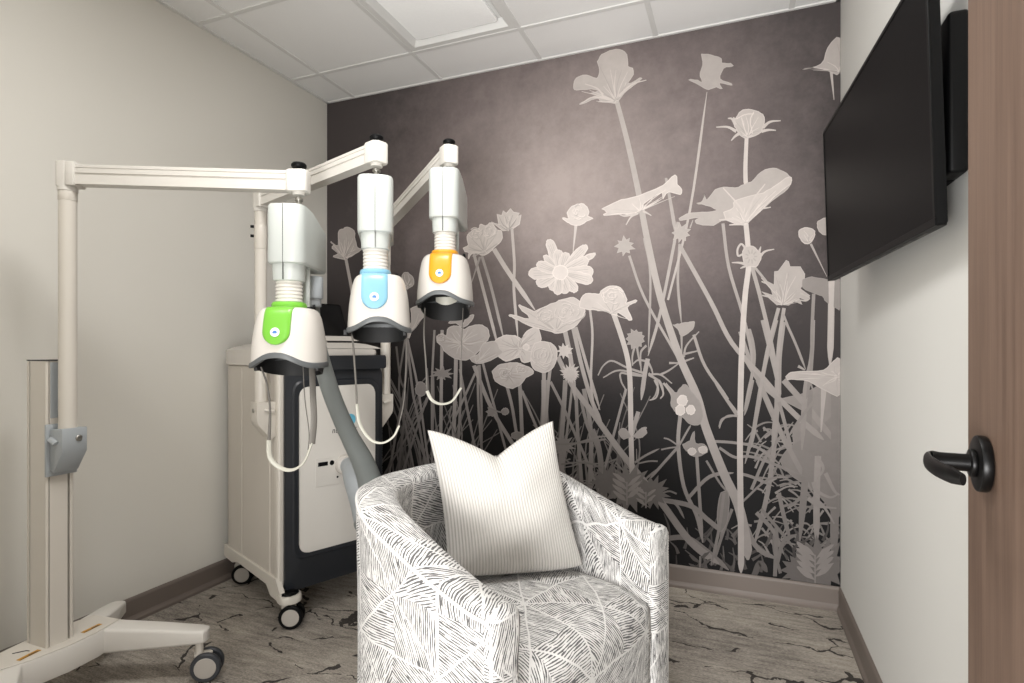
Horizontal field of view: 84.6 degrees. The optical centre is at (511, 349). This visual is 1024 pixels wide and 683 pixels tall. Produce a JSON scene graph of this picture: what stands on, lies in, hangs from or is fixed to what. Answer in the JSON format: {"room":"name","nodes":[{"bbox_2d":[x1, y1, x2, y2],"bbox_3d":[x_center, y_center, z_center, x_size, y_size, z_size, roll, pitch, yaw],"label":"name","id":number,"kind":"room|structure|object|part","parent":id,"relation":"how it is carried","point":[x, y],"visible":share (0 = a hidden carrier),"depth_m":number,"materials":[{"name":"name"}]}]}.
{"room":"medical treatment room","nodes":[
{"label":"medical treatment room","id":0,"kind":"room"},
{"bbox_2d":[0,0,326,649],"bbox_3d":[-1.790,-0.201,2.204,0.120,2.743,3.012,0,0,22],"label":"wall","id":1,"kind":"structure","parent":0,"point":[165,278],"depth_m":2.43,"materials":[{"name":"paint"}]},
{"bbox_2d":[0,558,234,652],"bbox_3d":[-1.703,1.117,2.235,0.018,0.108,2.892,0,0,22],"label":"baseboard","id":2,"kind":"structure","parent":1,"relation":"attached to","point":[140,606],"depth_m":2.60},
{"bbox_2d":[155,0,840,103],"bbox_3d":[-0.386,-1.569,1.710,2.854,0.007,2.892,0,0,22],"label":"ceiling grid","id":3,"kind":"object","parent":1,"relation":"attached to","point":[502,3],"depth_m":2.80,"materials":[{"name":"white metal"}]},
{"bbox_2d":[44,571,863,682],"bbox_3d":[-0.659,1.221,1.022,3.094,0.100,4.612,0,0,22],"label":"floor","id":4,"kind":"structure","parent":0,"point":[714,638],"depth_m":2.25,"materials":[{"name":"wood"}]},
{"bbox_2d":[0,160,310,682],"bbox_3d":[-1.267,0.281,1.758,1.084,1.780,0.756,0,0,22],"label":"stand","id":5,"kind":"object","parent":4,"relation":"on","point":[55,645],"visible":1,"depth_m":1.82,"materials":[{"name":"beige metal"}]},
{"bbox_3d":[-1.458,1.010,1.595,0.086,0.087,0.389,0,0,-36],"label":"leg","id":6,"kind":"part","parent":5,"relation":"part of","materials":[{"name":"white plastic"}]},
{"bbox_3d":[-1.469,0.292,1.798,0.041,0.027,0.016,0,0,28],"label":"release lever","id":7,"kind":"part","parent":5,"relation":"part of","materials":[{"name":"grey plastic"}]},
{"bbox_3d":[-1.522,0.964,1.872,0.170,0.004,0.363,0,0,30],"label":"plate","id":8,"kind":"part","parent":5,"relation":"part of","materials":[{"name":"beige metal"}]},
{"bbox_3d":[-1.528,1.010,2.110,0.086,0.087,0.225,0,0,-11],"label":"leg","id":9,"kind":"part","parent":5,"relation":"part of","materials":[{"name":"white plastic"}]},
{"bbox_3d":[-1.281,1.010,1.993,0.401,0.087,0.086,0,0,-3],"label":"leg","id":10,"kind":"part","parent":5,"relation":"part of","materials":[{"name":"white plastic"}]},
{"bbox_3d":[-1.064,-0.556,1.830,0.692,0.083,0.044,0,0,0],"label":"arm","id":11,"kind":"part","parent":5,"relation":"part of"},
{"bbox_2d":[248,197,328,471],"bbox_3d":[-0.692,-0.066,1.791,0.219,0.863,0.328,0,0,-2],"label":"cooling applicator","id":12,"kind":"object","parent":5,"relation":"hanging from","point":[288,338],"visible":1,"depth_m":1.70,"materials":[{"name":"grey plastic"}]},
{"bbox_3d":[-0.753,0.163,1.720,0.034,0.224,0.010,0,0,-2],"label":"cord","id":13,"kind":"part","parent":12,"relation":"part of","materials":[{"name":"grey plastic"}]},
{"bbox_3d":[-0.693,-0.456,1.830,0.026,0.082,0.026,0,0,-2],"label":"post","id":14,"kind":"part","parent":12,"relation":"part of","materials":[{"name":"metal"}]},
{"bbox_3d":[-0.650,0.182,1.783,0.012,0.262,0.053,0,0,-37],"label":"cord","id":15,"kind":"part","parent":12,"relation":"part of","materials":[{"name":"grey plastic"}]},
{"bbox_3d":[-0.612,0.170,1.731,0.024,0.231,0.075,0,0,-20],"label":"cord","id":16,"kind":"part","parent":12,"relation":"part of","materials":[{"name":"grey plastic"}]},
{"bbox_3d":[-0.693,-0.594,1.830,0.048,0.029,0.048,0,0,22],"label":"knob","id":17,"kind":"part","parent":5,"relation":"part of","materials":[{"name":"black plastic"}]},
{"bbox_2d":[224,134,457,629],"bbox_3d":[-0.776,0.181,2.516,0.688,1.979,1.428,0,0,-39],"label":"console","id":18,"kind":"object","parent":4,"relation":"on","point":[293,531],"visible":0.71,"depth_m":2.47,"materials":[{"name":"beige metal"}]},
{"bbox_3d":[-1.025,0.256,2.380,0.045,0.023,0.018,0,0,-34],"label":"release lever","id":19,"kind":"part","parent":18,"relation":"part of","materials":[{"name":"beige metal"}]},
{"bbox_3d":[-1.030,0.024,2.781,0.630,0.118,0.526,0,0,44],"label":"lid","id":20,"kind":"part","parent":18,"relation":"part of","materials":[{"name":"white plastic"}]},
{"bbox_2d":[302,276,322,306],"bbox_3d":[-0.675,-0.196,1.900,0.072,0.101,0.072,0,0,44],"label":"socket","id":21,"kind":"object","parent":18,"relation":"attached to","point":[316,282],"depth_m":1.88,"materials":[{"name":"grey plastic"}]},
{"bbox_3d":[-0.760,-0.651,2.145,0.728,0.086,0.044,0,0,39],"label":"arm","id":22,"kind":"part","parent":18,"relation":"part of"},
{"bbox_2d":[318,460,333,466],"bbox_3d":[-0.830,0.507,2.512,0.003,0.022,0.077,0,0,44],"label":"socket","id":23,"kind":"object","parent":18,"relation":"attached to","point":[321,463],"depth_m":2.51,"materials":[{"name":"black plastic"}]},
{"bbox_3d":[-0.815,0.558,2.579,0.049,0.955,0.478,0,0,44],"label":"frame","id":24,"kind":"part","parent":18,"relation":"part of","materials":[{"name":"grey plastic"}]},
{"bbox_3d":[-0.789,0.522,2.565,0.011,0.723,0.373,0,0,44],"label":"door","id":25,"kind":"part","parent":18,"relation":"part of","materials":[{"name":"white plastic"}]},
{"bbox_2d":[320,304,359,342],"bbox_3d":[-0.918,-0.136,2.744,0.247,0.200,0.300,0,0,44],"label":"laptop","id":26,"kind":"object","parent":18,"relation":"on","point":[332,317],"visible":0.36,"depth_m":2.84,"materials":[{"name":"black plastic"}]},
{"bbox_3d":[-0.970,-0.147,2.795,0.100,0.177,0.300,0,0,44],"label":"display lid","id":27,"kind":"part","parent":26,"relation":"part of","materials":[{"name":"black plastic"}]},
{"bbox_3d":[-0.760,0.543,2.585,0.002,0.125,0.302,0,0,44],"label":"port plate","id":28,"kind":"part","parent":18,"relation":"part of","materials":[{"name":"white plastic"}]},
{"bbox_3d":[-0.458,-0.710,1.900,0.048,0.029,0.048,0,0,44],"label":"knob","id":29,"kind":"part","parent":18,"relation":"part of","materials":[{"name":"black plastic"}]},
{"bbox_2d":[343,168,411,443],"bbox_3d":[-0.442,-0.159,1.864,0.213,0.907,0.328,0,0,-12],"label":"cooling applicator","id":30,"kind":"object","parent":18,"relation":"hanging from","point":[378,312],"visible":1,"depth_m":1.76,"materials":[{"name":"grey plastic"}]},
{"bbox_3d":[-0.504,0.062,1.800,0.022,0.228,0.006,0,0,0],"label":"cord","id":31,"kind":"part","parent":30,"relation":"part of","materials":[{"name":"grey plastic"}]},
{"bbox_3d":[-0.458,-0.569,1.900,0.026,0.088,0.026,0,0,-12],"label":"post","id":32,"kind":"part","parent":30,"relation":"part of","materials":[{"name":"metal"}]},
{"bbox_3d":[-0.352,0.096,1.834,0.013,0.312,0.094,0,0,7],"label":"cord","id":33,"kind":"part","parent":30,"relation":"part of","materials":[{"name":"grey plastic"}]},
{"bbox_3d":[-0.438,-0.693,2.498,0.044,0.170,0.721,0,0,-30],"label":"arm","id":34,"kind":"part","parent":18,"relation":"part of"},
{"bbox_2d":[416,167,473,404],"bbox_3d":[-0.244,-0.251,2.126,0.210,0.897,0.328,0,0,3],"label":"cooling applicator","id":35,"kind":"object","parent":18,"relation":"hanging from","point":[444,291],"visible":1,"depth_m":2.03,"materials":[{"name":"grey plastic"}]},
{"bbox_3d":[-0.315,0.000,2.050,0.017,0.306,0.006,0,0,0],"label":"cord","id":36,"kind":"part","parent":35,"relation":"part of","materials":[{"name":"grey plastic"}]},
{"bbox_3d":[-0.187,-0.007,2.085,0.006,0.305,0.093,0,0,0],"label":"cord","id":37,"kind":"part","parent":35,"relation":"part of","materials":[{"name":"grey plastic"}]},
{"bbox_3d":[-0.242,-0.793,2.165,0.048,0.029,0.048,0,0,44],"label":"knob","id":38,"kind":"part","parent":18,"relation":"part of","materials":[{"name":"black plastic"}]},
{"bbox_2d":[355,456,668,682],"bbox_3d":[-0.042,0.775,1.681,0.714,0.791,0.831,0,0,41],"label":"chair","id":39,"kind":"object","parent":4,"relation":"on","point":[423,617],"visible":0.77,"depth_m":1.45,"materials":[{"name":"fabric"}]},
{"bbox_2d":[427,421,582,575],"bbox_3d":[-0.016,0.465,1.778,0.480,0.460,0.186,0,0,-15],"label":"throw pillow","id":40,"kind":"object","parent":39,"relation":"on","point":[506,513],"visible":0.93,"depth_m":1.73,"materials":[{"name":"white fabric"}]},
{"bbox_3d":[0.003,0.927,1.642,0.594,0.447,0.622,0,0,41],"label":"seat","id":41,"kind":"part","parent":39,"relation":"part of","materials":[{"name":"fabric"}]},
{"bbox_2d":[162,0,828,101],"bbox_3d":[-0.408,-1.582,1.654,2.854,0.020,3.012,0,0,22],"label":"ceiling","id":42,"kind":"structure","parent":0,"point":[326,35],"depth_m":2.79,"materials":[{"name":"tile"}]},
{"bbox_2d":[357,0,515,51],"bbox_3d":[-0.359,-1.596,2.581,0.586,0.052,0.586,0,0,22],"label":"ceiling light","id":43,"kind":"object","parent":42,"relation":"attached to","point":[419,24],"visible":0.99,"depth_m":2.68,"materials":[{"name":"white plastic"}]},
{"bbox_2d":[376,0,496,39],"bbox_3d":[-0.359,-1.587,2.581,0.446,0.014,0.446,0,0,22],"label":"diffuser","id":44,"kind":"object","parent":43,"relation":"attached to","point":[422,19],"depth_m":2.66,"materials":[{"name":"white plastic"}]},
{"bbox_2d":[841,0,967,682],"bbox_3d":[0.974,-0.201,1.104,0.120,2.743,3.012,0,0,22],"label":"wall","id":45,"kind":"structure","parent":0,"point":[904,312],"depth_m":1.56,"materials":[{"name":"paint"}]},
{"bbox_2d":[837,587,882,682],"bbox_3d":[0.932,1.117,1.185,0.018,0.108,2.892,0,0,22],"label":"baseboard","id":46,"kind":"structure","parent":45,"relation":"attached to","point":[869,673],"depth_m":2.13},
{"bbox_2d":[941,9,967,185],"bbox_3d":[0.981,-0.523,1.353,0.050,0.328,0.470,0,0,22],"label":"mount","id":47,"kind":"object","parent":45,"relation":"attached to","point":[954,29],"depth_m":1.13,"materials":[{"name":"black plastic"}]},
{"bbox_2d":[823,0,947,280],"bbox_3d":[1.019,-0.525,1.595,0.059,0.548,0.972,0,0,18],"label":"television","id":48,"kind":"object","parent":47,"relation":"attached to","point":[885,181],"visible":1,"depth_m":1.38,"materials":[{"name":"black plastic"}]},
{"bbox_3d":[0.171,-0.200,3.109,3.094,2.743,0.120,0,0,22],"label":"wall","id":49,"kind":"structure","parent":0,"visible":0},
{"bbox_2d":[327,1,840,586],"bbox_3d":[0.148,-0.201,3.051,2.854,2.743,0.003,0,0,22],"label":"mural","id":50,"kind":"object","parent":49,"relation":"attached to","point":[644,246],"visible":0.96,"depth_m":2.84},
{"bbox_2d":[669,564,839,611],"bbox_3d":[0.154,1.117,3.042,2.836,0.108,0.018,0,0,22],"label":"baseboard","id":51,"kind":"structure","parent":49,"relation":"attached to","point":[776,590],"depth_m":2.65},
{"bbox_3d":[-0.943,-0.200,0.311,2.854,2.743,0.120,0,0,22],"label":"wall","id":52,"kind":"structure","parent":0,"visible":0},
{"bbox_2d":[923,0,1023,682],"bbox_3d":[0.391,0.102,0.356,0.109,2.122,0.898,0,0,27],"label":"door","id":53,"kind":"structure","parent":52,"relation":"in","point":[993,461],"depth_m":0.64,"materials":[{"name":"brown wood"}]},
{"bbox_3d":[0.508,0.136,0.641,0.053,0.021,0.130,0,0,27],"label":"lever","id":54,"kind":"part","parent":53,"relation":"part of","materials":[{"name":"black metal"}]}
]}

